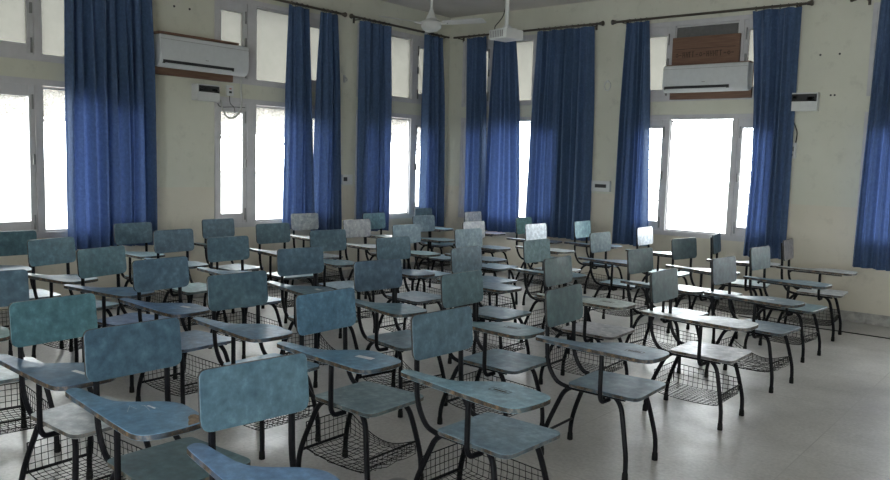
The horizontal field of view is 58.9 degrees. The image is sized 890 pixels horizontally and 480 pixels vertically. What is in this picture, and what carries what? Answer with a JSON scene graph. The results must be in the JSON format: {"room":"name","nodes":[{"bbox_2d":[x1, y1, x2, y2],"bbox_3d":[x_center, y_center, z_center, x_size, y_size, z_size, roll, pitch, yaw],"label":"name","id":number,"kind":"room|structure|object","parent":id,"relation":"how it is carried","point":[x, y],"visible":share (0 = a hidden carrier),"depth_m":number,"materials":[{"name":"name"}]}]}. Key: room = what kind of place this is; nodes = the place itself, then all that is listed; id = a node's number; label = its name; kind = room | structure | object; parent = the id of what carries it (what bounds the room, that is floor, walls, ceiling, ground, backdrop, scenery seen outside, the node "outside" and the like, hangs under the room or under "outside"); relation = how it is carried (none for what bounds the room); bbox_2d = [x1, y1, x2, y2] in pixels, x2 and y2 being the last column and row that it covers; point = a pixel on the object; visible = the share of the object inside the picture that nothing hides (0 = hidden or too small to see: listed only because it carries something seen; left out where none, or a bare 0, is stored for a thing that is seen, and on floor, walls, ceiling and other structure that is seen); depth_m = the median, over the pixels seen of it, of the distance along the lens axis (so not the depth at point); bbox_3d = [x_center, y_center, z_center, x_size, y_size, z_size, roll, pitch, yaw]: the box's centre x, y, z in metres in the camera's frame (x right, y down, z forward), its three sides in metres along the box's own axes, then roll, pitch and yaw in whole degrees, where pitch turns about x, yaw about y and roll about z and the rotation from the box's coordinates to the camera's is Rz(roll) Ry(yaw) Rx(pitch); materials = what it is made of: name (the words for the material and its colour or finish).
{"room":"classroom","nodes":[
{"label":"classroom","id":0,"kind":"room"},
{"bbox_2d":[0,0,450,310],"bbox_3d":[-3.940,-1.163,7.721,0.240,3.850,12.200,6,7,39],"label":"wall","id":1,"kind":"structure","parent":0,"point":[184,125],"depth_m":8.99,"materials":[{"name":"beige paint"}]},
{"bbox_2d":[0,0,63,63],"bbox_3d":[-3.785,-2.229,7.772,0.310,0.990,1.600,6,7,39],"label":"window","id":2,"kind":"structure","parent":1,"relation":"in","point":[29,29],"depth_m":7.45,"materials":[{"name":"white glass"}]},
{"bbox_2d":[0,75,67,237],"bbox_3d":[-3.827,-0.807,7.915,0.310,1.530,1.600,6,7,39],"label":"window","id":3,"kind":"structure","parent":1,"relation":"in","point":[32,88],"depth_m":7.57,"materials":[{"name":"grey paint"}]},
{"bbox_2d":[154,31,238,82],"bbox_3d":[-2.745,-2.014,8.715,0.200,0.435,1.010,6,7,39],"label":"board","id":4,"kind":"object","parent":1,"relation":"attached to","point":[158,70],"visible":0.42,"depth_m":8.70,"materials":[{"name":"brown wood"}]},
{"bbox_2d":[154,33,248,76],"bbox_3d":[-2.678,-2.030,8.717,0.179,0.340,1.120,6,7,39],"label":"air conditioner","id":5,"kind":"object","parent":4,"relation":"attached to","point":[171,51],"visible":0.98,"depth_m":8.61,"materials":[{"name":"plastic"}]},
{"bbox_2d":[162,59,233,71],"bbox_3d":[-2.702,-1.908,8.629,0.074,0.038,0.880,6,7,39],"label":"outlet","id":6,"kind":"object","parent":5,"relation":"attached to","point":[184,64],"depth_m":8.60,"materials":[{"name":"plastic"}]},
{"bbox_2d":[214,96,314,227],"bbox_3d":[-2.192,-0.957,9.892,0.310,1.530,1.800,6,7,39],"label":"window","id":7,"kind":"structure","parent":1,"relation":"in","point":[246,217],"depth_m":9.44,"materials":[{"name":"grey paint"}]},
{"bbox_2d":[214,0,319,91],"bbox_3d":[-2.150,-2.379,9.749,0.310,0.990,1.800,6,7,39],"label":"window","id":8,"kind":"structure","parent":1,"relation":"in","point":[261,27],"depth_m":9.50,"materials":[{"name":"white glass"}]},
{"bbox_2d":[275,0,346,16],"bbox_3d":[-2.033,-2.879,9.504,0.154,0.100,2.210,6,7,39],"label":"curtain rod","id":9,"kind":"object","parent":1,"relation":"attached to","point":[344,14],"visible":0.8,"depth_m":9.89,"materials":[{"name":"metal"}]},
{"bbox_2d":[282,1,314,228],"bbox_3d":[-1.813,-1.531,9.878,0.148,2.808,0.464,6,7,39],"label":"curtain","id":10,"kind":"object","parent":9,"relation":"hanging from","point":[298,172],"visible":0.95,"depth_m":9.84,"materials":[{"name":"blue fabric"}]},
{"bbox_2d":[310,8,341,230],"bbox_3d":[-1.498,-1.511,10.273,0.147,2.908,0.508,6,7,39],"label":"curtain","id":11,"kind":"object","parent":9,"relation":"hanging from","point":[327,123],"visible":0.94,"depth_m":10.22,"materials":[{"name":"blue fabric"}]},
{"bbox_2d":[354,109,420,218],"bbox_3d":[-0.818,-1.083,11.553,0.310,1.530,1.620,6,7,39],"label":"window","id":12,"kind":"structure","parent":1,"relation":"in","point":[413,121],"depth_m":11.71,"materials":[{"name":"grey paint"}]},
{"bbox_2d":[356,23,423,103],"bbox_3d":[-0.776,-2.505,11.411,0.310,0.990,1.620,6,7,39],"label":"window","id":13,"kind":"structure","parent":1,"relation":"in","point":[407,50],"depth_m":11.50,"materials":[{"name":"white glass"}]},
{"bbox_2d":[349,14,449,38],"bbox_3d":[-0.627,-3.008,11.204,0.154,0.100,2.050,6,7,39],"label":"curtain rod","id":14,"kind":"object","parent":1,"relation":"attached to","point":[351,16],"visible":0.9,"depth_m":11.00,"materials":[{"name":"metal"}]},
{"bbox_2d":[356,17,391,231],"bbox_3d":[-0.966,-1.564,10.910,0.155,2.898,0.601,6,7,39],"label":"curtain","id":15,"kind":"object","parent":14,"relation":"hanging from","point":[375,59],"visible":0.94,"depth_m":10.87,"materials":[{"name":"blue fabric"}]},
{"bbox_2d":[419,33,444,226],"bbox_3d":[-0.165,-1.638,11.883,0.149,2.898,0.514,6,7,39],"label":"curtain","id":16,"kind":"object","parent":14,"relation":"hanging from","point":[432,137],"visible":0.94,"depth_m":11.83,"materials":[{"name":"blue fabric"}]},
{"bbox_3d":[-3.640,-2.732,7.562,0.154,0.100,2.260,6,7,39],"label":"curtain rod","id":17,"kind":"object","parent":1,"relation":"attached to","visible":0},
{"bbox_2d":[64,0,157,250],"bbox_3d":[-3.368,-1.353,8.002,0.158,2.878,0.953,6,7,39],"label":"curtain","id":18,"kind":"object","parent":17,"relation":"hanging from","point":[110,89],"visible":0.94,"depth_m":7.98,"materials":[{"name":"blue fabric"}]},
{"bbox_2d":[0,266,889,479],"bbox_3d":[-0.017,1.270,4.660,10.570,0.150,12.680,6,7,39],"label":"floor","id":19,"kind":"structure","parent":0,"point":[833,422],"depth_m":5.24,"materials":[{"name":"stone"}]},
{"bbox_2d":[0,269,60,452],"bbox_3d":[-2.485,0.677,4.328,0.509,0.951,0.730,-4,8,-43],"label":"chair","id":20,"kind":"object","parent":19,"relation":"on","point":[14,284],"visible":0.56,"depth_m":4.53,"materials":[{"name":"laminate"}]},
{"bbox_2d":[0,382,48,434],"bbox_3d":[-2.436,0.940,4.358,0.378,0.164,0.468,-4,8,-43],"label":"basket","id":21,"kind":"object","parent":20,"relation":"on","point":[31,425],"depth_m":4.47,"materials":[{"name":"black metal"}]},
{"bbox_2d":[0,230,63,355],"bbox_3d":[-3.564,0.422,6.557,0.730,0.951,0.509,7,8,42],"label":"chair","id":22,"kind":"object","parent":19,"relation":"on","point":[12,243],"visible":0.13,"depth_m":6.68,"materials":[{"name":"laminate"}]},
{"bbox_2d":[27,237,118,361],"bbox_3d":[-2.948,0.480,6.159,0.730,0.951,0.509,4,6,26],"label":"chair","id":23,"kind":"object","parent":19,"relation":"on","point":[49,251],"visible":0.45,"depth_m":6.16,"materials":[{"name":"laminate"}]},
{"bbox_2d":[0,293,150,479],"bbox_3d":[-1.687,0.769,3.640,0.723,0.952,0.512,7,7,40],"label":"chair","id":24,"kind":"object","parent":19,"relation":"on","point":[46,320],"visible":0.66,"depth_m":3.64,"materials":[{"name":"laminate"}]},
{"bbox_2d":[26,432,141,479],"bbox_3d":[-1.664,1.031,3.670,0.468,0.164,0.378,6,7,35],"label":"basket","id":25,"kind":"object","parent":24,"relation":"on","point":[89,447],"depth_m":3.74,"materials":[{"name":"black metal"}]},
{"bbox_2d":[64,245,177,392],"bbox_3d":[-2.334,0.548,5.662,0.730,0.951,0.509,5,6,26],"label":"chair","id":26,"kind":"object","parent":19,"relation":"on","point":[101,261],"visible":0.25,"depth_m":5.65,"materials":[{"name":"laminate"}]},
{"bbox_2d":[113,222,184,320],"bbox_3d":[-2.922,0.324,7.718,0.723,0.952,0.512,6,7,40],"label":"chair","id":27,"kind":"object","parent":19,"relation":"on","point":[140,232],"visible":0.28,"depth_m":7.76,"materials":[{"name":"laminate"}]},
{"bbox_2d":[124,290,177,311],"bbox_3d":[-2.899,0.587,7.748,0.468,0.164,0.378,6,7,35],"label":"basket","id":28,"kind":"object","parent":27,"relation":"on","point":[148,298],"depth_m":7.78,"materials":[{"name":"black metal"}]},
{"bbox_2d":[65,317,250,479],"bbox_3d":[-1.117,0.839,3.115,0.723,0.952,0.512,7,8,44],"label":"chair","id":29,"kind":"object","parent":19,"relation":"on","point":[116,351],"visible":0.84,"depth_m":3.11,"materials":[{"name":"laminate"}]},
{"bbox_2d":[120,256,230,404],"bbox_3d":[-1.724,0.617,5.146,0.723,0.952,0.512,7,8,41],"label":"chair","id":30,"kind":"object","parent":19,"relation":"on","point":[169,272],"visible":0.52,"depth_m":5.16,"materials":[{"name":"laminate"}]},
{"bbox_2d":[143,354,220,395],"bbox_3d":[-1.701,0.879,5.175,0.468,0.164,0.378,6,7,36],"label":"basket","id":31,"kind":"object","parent":30,"relation":"on","point":[182,380],"depth_m":5.19,"materials":[{"name":"black metal"}]},
{"bbox_2d":[144,229,226,335],"bbox_3d":[-2.329,0.399,7.145,0.723,0.952,0.512,7,8,42],"label":"chair","id":32,"kind":"object","parent":19,"relation":"on","point":[175,240],"visible":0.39,"depth_m":7.18,"materials":[{"name":"laminate"}]},
{"bbox_2d":[161,299,223,325],"bbox_3d":[-2.306,0.661,7.175,0.468,0.164,0.378,6,7,37],"label":"basket","id":33,"kind":"object","parent":32,"relation":"on","point":[189,321],"depth_m":7.16,"materials":[{"name":"black metal"}]},
{"bbox_2d":[194,218,263,313],"bbox_3d":[-2.313,0.263,8.512,0.723,0.952,0.512,7,8,42],"label":"chair","id":34,"kind":"object","parent":19,"relation":"on","point":[224,227],"visible":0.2,"depth_m":8.55,"materials":[{"name":"laminate"}]},
{"bbox_2d":[197,236,284,358],"bbox_3d":[-1.704,0.468,6.643,0.512,0.952,0.723,-4,8,-44],"label":"chair","id":35,"kind":"object","parent":19,"relation":"on","point":[219,249],"visible":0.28,"depth_m":6.70,"materials":[{"name":"laminate"}]},
{"bbox_2d":[217,311,277,341],"bbox_3d":[-1.681,0.730,6.670,0.468,0.164,0.378,7,8,40],"label":"basket","id":36,"kind":"object","parent":35,"relation":"on","point":[218,313],"depth_m":6.79,"materials":[{"name":"black metal"}]},
{"bbox_2d":[193,270,319,459],"bbox_3d":[-1.077,0.693,4.581,0.512,0.952,0.723,-4,8,-44],"label":"chair","id":37,"kind":"object","parent":19,"relation":"on","point":[241,289],"visible":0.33,"depth_m":4.59,"materials":[{"name":"laminate"}]},
{"bbox_2d":[243,396,313,430],"bbox_3d":[-1.054,0.955,4.609,0.468,0.164,0.378,7,7,40],"label":"basket","id":38,"kind":"object","parent":37,"relation":"on","point":[261,425],"depth_m":4.48,"materials":[{"name":"black metal"}]},
{"bbox_2d":[187,353,339,479],"bbox_3d":[-0.480,0.919,2.498,0.509,0.951,0.730,-4,8,-44],"label":"chair","id":39,"kind":"object","parent":19,"relation":"on","point":[238,394],"visible":1,"depth_m":2.64,"materials":[{"name":"laminate"}]},
{"bbox_2d":[249,223,318,323],"bbox_3d":[-1.672,0.323,8.107,0.730,0.951,0.509,7,8,43],"label":"chair","id":40,"kind":"object","parent":19,"relation":"on","point":[268,233],"visible":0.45,"depth_m":8.15,"materials":[{"name":"laminate"}]},
{"bbox_2d":[267,247,360,387],"bbox_3d":[-1.003,0.558,5.954,0.511,0.951,0.729,-4,8,-43],"label":"chair","id":41,"kind":"object","parent":19,"relation":"on","point":[305,260],"visible":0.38,"depth_m":6.03,"materials":[{"name":"laminate"}]},
{"bbox_2d":[285,333,334,365],"bbox_3d":[-0.956,0.827,5.984,0.374,0.176,0.468,-4,8,-43],"label":"basket","id":42,"kind":"object","parent":41,"relation":"on","point":[316,344],"depth_m":6.10,"materials":[{"name":"black metal"}]},
{"bbox_2d":[290,213,342,285],"bbox_3d":[-1.626,0.164,9.707,0.730,0.951,0.509,7,8,43],"label":"chair","id":43,"kind":"object","parent":19,"relation":"on","point":[300,221],"visible":0.44,"depth_m":9.77,"materials":[{"name":"plastic"}]},
{"bbox_2d":[309,229,374,338],"bbox_3d":[-1.028,0.399,7.533,0.509,0.951,0.730,-4,8,-42],"label":"chair","id":44,"kind":"object","parent":19,"relation":"on","point":[329,240],"visible":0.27,"depth_m":7.60,"materials":[{"name":"laminate"}]},
{"bbox_2d":[277,288,423,479],"bbox_3d":[-0.484,0.766,4.023,0.729,0.952,0.512,6,7,38],"label":"chair","id":45,"kind":"object","parent":19,"relation":"on","point":[316,312],"visible":0.93,"depth_m":4.02,"materials":[{"name":"laminate"}]},
{"bbox_2d":[306,413,415,473],"bbox_3d":[-0.438,1.034,4.060,0.468,0.176,0.374,6,7,38],"label":"basket","id":46,"kind":"object","parent":45,"relation":"on","point":[367,467],"depth_m":4.07,"materials":[{"name":"black metal"}]},
{"bbox_2d":[343,219,399,302],"bbox_3d":[-0.889,0.258,8.979,0.730,0.951,0.509,7,8,42],"label":"chair","id":47,"kind":"object","parent":19,"relation":"on","point":[354,228],"visible":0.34,"depth_m":9.04,"materials":[{"name":"laminate"}]},
{"bbox_2d":[347,277,391,295],"bbox_3d":[-0.840,0.520,9.014,0.468,0.164,0.378,7,8,42],"label":"basket","id":48,"kind":"object","parent":47,"relation":"on","point":[348,278],"depth_m":8.93,"materials":[{"name":"black metal"}]},
{"bbox_2d":[353,258,447,417],"bbox_3d":[-0.353,0.637,5.353,0.511,0.951,0.729,-4,8,-43],"label":"chair","id":49,"kind":"object","parent":19,"relation":"on","point":[370,275],"visible":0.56,"depth_m":5.39,"materials":[{"name":"laminate"}]},
{"bbox_2d":[361,351,441,391],"bbox_3d":[-0.306,0.906,5.382,0.374,0.176,0.468,-4,8,-43],"label":"basket","id":50,"kind":"object","parent":49,"relation":"on","point":[402,383],"depth_m":5.39,"materials":[{"name":"black metal"}]},
{"bbox_2d":[376,236,441,333],"bbox_3d":[-0.342,0.471,7.019,0.730,0.951,0.509,7,8,43],"label":"chair","id":51,"kind":"object","parent":19,"relation":"on","point":[388,247],"visible":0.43,"depth_m":7.07,"materials":[{"name":"laminate"}]},
{"bbox_2d":[392,224,451,308],"bbox_3d":[-0.296,0.327,8.471,0.730,0.951,0.509,7,8,44],"label":"chair","id":52,"kind":"object","parent":19,"relation":"on","point":[413,231],"visible":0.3,"depth_m":8.54,"materials":[{"name":"laminate"}]},
{"bbox_2d":[399,283,440,305],"bbox_3d":[-0.247,0.589,8.504,0.468,0.164,0.378,7,8,44],"label":"basket","id":53,"kind":"object","parent":52,"relation":"on","point":[417,286],"depth_m":8.65,"materials":[{"name":"black metal"}]},
{"bbox_2d":[412,215,454,290],"bbox_3d":[-0.109,0.183,9.958,0.723,0.952,0.512,7,8,44],"label":"chair","id":54,"kind":"object","parent":19,"relation":"on","point":[427,222],"visible":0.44,"depth_m":9.97,"materials":[{"name":"plastic"}]},
{"bbox_2d":[401,306,559,479],"bbox_3d":[0.177,0.836,3.525,0.730,0.951,0.509,7,8,42],"label":"chair","id":55,"kind":"object","parent":19,"relation":"on","point":[442,332],"visible":1,"depth_m":3.56,"materials":[{"name":"laminate"}]},
{"bbox_2d":[421,443,541,479],"bbox_3d":[0.168,1.091,3.611,0.468,0.164,0.378,7,8,42],"label":"basket","id":56,"kind":"object","parent":55,"relation":"on","point":[426,456],"depth_m":3.75,"materials":[{"name":"black metal"}]},
{"bbox_2d":[445,228,516,322],"bbox_3d":[0.370,0.379,8.141,0.730,0.951,0.509,7,8,44],"label":"chair","id":57,"kind":"object","parent":19,"relation":"on","point":[463,237],"visible":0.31,"depth_m":8.18,"materials":[{"name":"laminate"}]},
{"bbox_2d":[459,291,512,308],"bbox_3d":[0.419,0.641,8.173,0.468,0.164,0.378,7,8,44],"label":"basket","id":58,"kind":"object","parent":57,"relation":"on","point":[489,296],"depth_m":8.16,"materials":[{"name":"black metal"}]},
{"bbox_2d":[437,246,530,376],"bbox_3d":[0.347,0.554,6.389,0.723,0.952,0.512,7,8,42],"label":"chair","id":59,"kind":"object","parent":19,"relation":"on","point":[463,259],"visible":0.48,"depth_m":6.39,"materials":[{"name":"laminate"}]},
{"bbox_2d":[466,332,525,352],"bbox_3d":[0.370,0.816,6.418,0.468,0.164,0.378,6,7,37],"label":"basket","id":60,"kind":"object","parent":59,"relation":"on","point":[500,345],"depth_m":6.43,"materials":[{"name":"black metal"}]},
{"bbox_2d":[437,270,546,426],"bbox_3d":[0.309,0.709,4.828,0.728,0.951,0.509,6,7,39],"label":"chair","id":61,"kind":"object","parent":19,"relation":"on","point":[461,288],"visible":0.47,"depth_m":4.87,"materials":[{"name":"laminate"}]},
{"bbox_2d":[448,370,535,416],"bbox_3d":[0.297,0.964,4.915,0.468,0.164,0.378,6,7,39],"label":"basket","id":62,"kind":"object","parent":61,"relation":"on","point":[477,377],"depth_m":4.96,"materials":[{"name":"black metal"}]},
{"bbox_2d":[515,223,580,304],"bbox_3d":[1.198,0.306,9.118,0.730,0.951,0.509,7,8,42],"label":"chair","id":63,"kind":"object","parent":19,"relation":"on","point":[532,231],"visible":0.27,"depth_m":9.18,"materials":[{"name":"laminate"}]},
{"bbox_2d":[511,239,593,353],"bbox_3d":[0.986,0.493,7.187,0.730,0.951,0.509,7,8,41],"label":"chair","id":64,"kind":"object","parent":19,"relation":"on","point":[537,250],"visible":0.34,"depth_m":7.24,"materials":[{"name":"laminate"}]},
{"bbox_2d":[527,309,587,335],"bbox_3d":[1.035,0.755,7.222,0.468,0.164,0.378,7,8,41],"label":"basket","id":65,"kind":"object","parent":64,"relation":"on","point":[531,310],"depth_m":7.29,"materials":[{"name":"black metal"}]},
{"bbox_2d":[536,255,635,398],"bbox_3d":[1.067,0.634,5.806,0.728,0.951,0.509,6,7,37],"label":"chair","id":66,"kind":"object","parent":19,"relation":"on","point":[557,270],"visible":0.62,"depth_m":5.85,"materials":[{"name":"laminate"}]},
{"bbox_2d":[549,345,623,375],"bbox_3d":[1.052,0.889,5.893,0.468,0.164,0.378,6,7,37],"label":"basket","id":67,"kind":"object","parent":66,"relation":"on","point":[566,351],"depth_m":5.95,"materials":[{"name":"black metal"}]},
{"bbox_2d":[564,220,624,298],"bbox_3d":[1.902,0.256,9.819,0.723,0.952,0.512,7,8,43],"label":"chair","id":68,"kind":"object","parent":19,"relation":"on","point":[582,229],"visible":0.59,"depth_m":9.84,"materials":[{"name":"laminate"}]},
{"bbox_2d":[577,272,620,290],"bbox_3d":[1.925,0.518,9.848,0.468,0.164,0.378,6,7,38],"label":"basket","id":69,"kind":"object","parent":68,"relation":"on","point":[588,273],"depth_m":9.96,"materials":[{"name":"black metal"}]},
{"bbox_2d":[536,284,668,479],"bbox_3d":[0.894,0.773,4.362,0.730,0.952,0.512,6,7,37],"label":"chair","id":70,"kind":"object","parent":19,"relation":"on","point":[563,305],"visible":0.98,"depth_m":4.36,"materials":[{"name":"laminate"}]},
{"bbox_2d":[578,232,649,327],"bbox_3d":[1.775,0.416,8.187,0.730,0.951,0.509,7,8,41],"label":"chair","id":71,"kind":"object","parent":19,"relation":"on","point":[599,241],"visible":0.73,"depth_m":8.21,"materials":[{"name":"laminate"}]},
{"bbox_2d":[592,293,647,316],"bbox_3d":[1.823,0.678,8.223,0.468,0.164,0.378,7,8,41],"label":"basket","id":72,"kind":"object","parent":71,"relation":"on","point":[630,311],"depth_m":8.22,"materials":[{"name":"black metal"}]},
{"bbox_2d":[620,247,708,373],"bbox_3d":[1.864,0.579,6.588,0.730,0.951,0.509,7,8,43],"label":"chair","id":73,"kind":"object","parent":19,"relation":"on","point":[640,260],"visible":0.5,"depth_m":6.69,"materials":[{"name":"laminate"}]},
{"bbox_2d":[630,322,697,350],"bbox_3d":[1.857,0.834,6.675,0.468,0.164,0.378,7,8,43],"label":"basket","id":74,"kind":"object","parent":73,"relation":"on","point":[646,331],"depth_m":6.80,"materials":[{"name":"black metal"}]},
{"bbox_2d":[642,268,758,430],"bbox_3d":[1.706,0.711,5.224,0.728,0.951,0.509,6,7,39],"label":"chair","id":75,"kind":"object","parent":19,"relation":"on","point":[663,283],"visible":0.94,"depth_m":5.25,"materials":[{"name":"laminate"}]},
{"bbox_2d":[654,361,739,405],"bbox_3d":[1.693,0.966,5.311,0.468,0.164,0.378,6,7,39],"label":"basket","id":76,"kind":"object","parent":75,"relation":"on","point":[671,372],"depth_m":5.33,"materials":[{"name":"black metal"}]},
{"bbox_2d":[666,237,741,343],"bbox_3d":[2.554,0.487,7.700,0.510,0.952,0.730,-3,7,-39],"label":"chair","id":77,"kind":"object","parent":19,"relation":"on","point":[681,248],"visible":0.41,"depth_m":7.82,"materials":[{"name":"laminate"}]},
{"bbox_2d":[674,302,732,327],"bbox_3d":[2.555,0.743,7.787,0.378,0.164,0.468,-3,7,-39],"label":"basket","id":78,"kind":"object","parent":77,"relation":"on","point":[691,308],"depth_m":7.92,"materials":[{"name":"black metal"}]},
{"bbox_2d":[706,233,780,320],"bbox_3d":[3.188,0.434,8.425,0.730,0.951,0.509,5,7,29],"label":"chair","id":79,"kind":"object","parent":19,"relation":"on","point":[715,240],"visible":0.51,"depth_m":8.43,"materials":[{"name":"laminate"}]},
{"bbox_2d":[714,299,760,314],"bbox_3d":[3.166,0.689,8.509,0.468,0.164,0.378,5,7,29],"label":"basket","id":80,"kind":"object","parent":79,"relation":"on","point":[716,301],"depth_m":8.55,"materials":[{"name":"black metal"}]},
{"bbox_2d":[704,256,804,392],"bbox_3d":[2.414,0.643,6.103,0.729,0.951,0.512,7,8,44],"label":"chair","id":81,"kind":"object","parent":19,"relation":"on","point":[723,270],"visible":0.77,"depth_m":6.14,"materials":[{"name":"laminate"}]},
{"bbox_2d":[714,336,789,372],"bbox_3d":[2.405,0.905,6.189,0.468,0.176,0.374,7,8,44],"label":"basket","id":82,"kind":"object","parent":81,"relation":"on","point":[772,368],"depth_m":6.15,"materials":[{"name":"black metal"}]},
{"bbox_2d":[743,246,831,362],"bbox_3d":[3.087,0.567,7.067,0.730,0.951,0.509,7,8,44],"label":"chair","id":83,"kind":"object","parent":19,"relation":"on","point":[759,257],"visible":0.79,"depth_m":7.10,"materials":[{"name":"laminate"}]},
{"bbox_2d":[755,316,817,344],"bbox_3d":[3.081,0.822,7.153,0.468,0.164,0.378,7,8,44],"label":"basket","id":84,"kind":"object","parent":83,"relation":"on","point":[803,338],"depth_m":7.11,"materials":[{"name":"black metal"}]},
{"bbox_2d":[776,238,857,341],"bbox_3d":[3.755,0.497,7.959,0.728,0.951,0.509,6,7,35],"label":"chair","id":85,"kind":"object","parent":19,"relation":"on","point":[787,250],"visible":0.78,"depth_m":7.94,"materials":[{"name":"laminate"}]},
{"bbox_2d":[783,308,838,325],"bbox_3d":[3.739,0.752,8.046,0.468,0.164,0.378,6,7,35],"label":"basket","id":86,"kind":"object","parent":85,"relation":"on","point":[833,319],"depth_m":8.03,"materials":[{"name":"black metal"}]},
{"bbox_2d":[381,0,597,17],"bbox_3d":[0.100,-2.708,4.262,10.570,0.150,12.680,6,7,39],"label":"ceiling","id":87,"kind":"structure","parent":0,"point":[447,8],"depth_m":11.11,"materials":[{"name":"paint"}]},
{"bbox_2d":[444,0,889,315],"bbox_3d":[3.999,-1.082,9.245,10.570,3.850,0.240,6,7,39],"label":"wall","id":88,"kind":"structure","parent":0,"point":[825,170],"depth_m":9.12,"materials":[{"name":"beige paint"}]},
{"bbox_2d":[461,34,536,106],"bbox_3d":[1.039,-2.470,11.596,1.780,0.990,0.310,6,7,39],"label":"window","id":89,"kind":"structure","parent":88,"relation":"in","point":[526,48],"depth_m":11.40,"materials":[{"name":"white glass"}]},
{"bbox_2d":[453,21,604,41],"bbox_3d":[1.141,-2.957,11.211,2.540,0.100,0.154,6,7,39],"label":"curtain rod","id":90,"kind":"object","parent":88,"relation":"attached to","point":[602,23],"visible":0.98,"depth_m":10.90,"materials":[{"name":"metal"}]},
{"bbox_2d":[464,33,486,221],"bbox_3d":[0.453,-1.599,11.822,0.441,2.928,0.152,6,7,39],"label":"curtain","id":91,"kind":"object","parent":90,"relation":"hanging from","point":[476,77],"visible":0.94,"depth_m":11.78,"materials":[{"name":"blue fabric"}]},
{"bbox_2d":[483,40,519,233],"bbox_3d":[0.859,-1.563,11.487,0.620,2.908,0.156,6,7,39],"label":"curtain","id":92,"kind":"object","parent":90,"relation":"hanging from","point":[502,173],"visible":0.88,"depth_m":11.49,"materials":[{"name":"blue fabric"}]},
{"bbox_2d":[524,23,594,240],"bbox_3d":[1.573,-1.478,10.902,1.027,2.918,0.158,6,7,39],"label":"curtain","id":93,"kind":"object","parent":90,"relation":"hanging from","point":[559,179],"visible":0.97,"depth_m":10.86,"materials":[{"name":"blue fabric"}]},
{"bbox_2d":[444,262,889,326],"bbox_3d":[3.870,0.781,9.329,10.075,0.120,0.015,6,7,39],"label":"baseboard","id":94,"kind":"structure","parent":88,"relation":"attached to","point":[849,316],"depth_m":8.89,"materials":[{"name":"stone"}]},
{"bbox_2d":[648,114,752,241],"bbox_3d":[3.229,-0.799,9.911,1.870,1.530,0.310,6,7,39],"label":"window","id":95,"kind":"structure","parent":88,"relation":"in","point":[733,232],"depth_m":9.76,"materials":[{"name":"grey paint"}]},
{"bbox_2d":[648,129,661,219],"bbox_3d":[2.721,-0.858,10.345,0.370,1.490,0.014,6,7,39],"label":"window pane","id":96,"kind":"object","parent":95,"relation":"attached to","point":[654,139],"depth_m":10.33,"materials":[{"name":"white glass"}]},
{"bbox_2d":[739,139,751,216],"bbox_3d":[3.762,-0.742,9.493,0.370,1.490,0.014,6,7,39],"label":"window pane","id":97,"kind":"object","parent":95,"relation":"attached to","point":[744,139],"depth_m":9.58,"materials":[{"name":"white glass"}]},
{"bbox_2d":[650,14,753,101],"bbox_3d":[3.271,-2.222,9.769,1.870,0.990,0.310,6,7,39],"label":"window","id":98,"kind":"structure","parent":88,"relation":"in","point":[662,34],"depth_m":9.93,"materials":[{"name":"grey paint"}]},
{"bbox_2d":[672,33,741,64],"bbox_3d":[3.181,-2.319,9.623,0.840,0.342,0.036,6,7,39],"label":"board","id":99,"kind":"object","parent":98,"relation":"attached to","point":[722,47],"visible":0.94,"depth_m":9.60,"materials":[{"name":"brown wood"}]},
{"bbox_2d":[667,61,753,99],"bbox_3d":[3.200,-1.932,9.580,1.030,0.417,0.136,6,7,39],"label":"board","id":100,"kind":"object","parent":88,"relation":"attached to","point":[725,94],"visible":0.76,"depth_m":9.56,"materials":[{"name":"brown wood"}]},
{"bbox_2d":[662,62,752,92],"bbox_3d":[3.156,-1.954,9.527,1.045,0.330,0.179,6,7,39],"label":"air conditioner","id":101,"kind":"object","parent":100,"relation":"attached to","point":[734,76],"visible":1,"depth_m":9.43,"materials":[{"name":"plastic"}]},
{"bbox_2d":[611,0,813,24],"bbox_3d":[3.161,-2.732,9.558,2.480,0.100,0.154,6,7,39],"label":"curtain rod","id":102,"kind":"object","parent":88,"relation":"attached to","point":[811,3],"visible":0.88,"depth_m":9.43,"materials":[{"name":"metal"}]},
{"bbox_2d":[612,17,649,245],"bbox_3d":[2.447,-1.382,10.199,0.498,2.918,0.139,6,7,39],"label":"curtain","id":103,"kind":"object","parent":102,"relation":"hanging from","point":[631,198],"visible":0.97,"depth_m":10.19,"materials":[{"name":"blue fabric"}]},
{"bbox_2d":[743,2,801,258],"bbox_3d":[3.744,-1.237,9.133,0.551,2.918,0.146,6,7,39],"label":"curtain","id":104,"kind":"object","parent":102,"relation":"hanging from","point":[776,32],"visible":0.98,"depth_m":9.10,"materials":[{"name":"blue fabric"}]},
{"bbox_3d":[5.324,-2.491,7.787,2.390,0.100,0.154,6,7,39],"label":"curtain rod","id":105,"kind":"object","parent":88,"relation":"attached to","visible":0},
{"bbox_2d":[852,0,889,270],"bbox_3d":[4.846,-1.113,8.223,0.882,2.916,0.158,6,7,39],"label":"curtain","id":106,"kind":"object","parent":105,"relation":"hanging from","point":[872,237],"visible":1,"depth_m":8.43,"materials":[{"name":"blue fabric"}]},
{"label":"outside","id":107,"kind":"structure","parent":0,"visible":0},
{"bbox_2d":[0,167,748,232],"bbox_3d":[-28.497,-2.966,42.846,81.470,0.200,150.000,6,7,39],"label":"ground","id":108,"kind":"structure","parent":107,"point":[693,208],"depth_m":40.50,"materials":[{"name":"white"}]},
{"bbox_2d":[14,86,264,138],"bbox_3d":[-5.634,-1.536,14.792,4.519,3.897,4.520,4,6,24],"label":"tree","id":109,"kind":"object","parent":108,"relation":"on","point":[53,100],"visible":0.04,"depth_m":13.87,"materials":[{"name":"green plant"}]},
{"bbox_2d":[221,106,403,147],"bbox_3d":[-3.183,-1.871,18.849,4.519,3.897,4.520,4,6,24],"label":"tree","id":110,"kind":"object","parent":108,"relation":"on","point":[270,123],"visible":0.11,"depth_m":17.26,"materials":[{"name":"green plant"}]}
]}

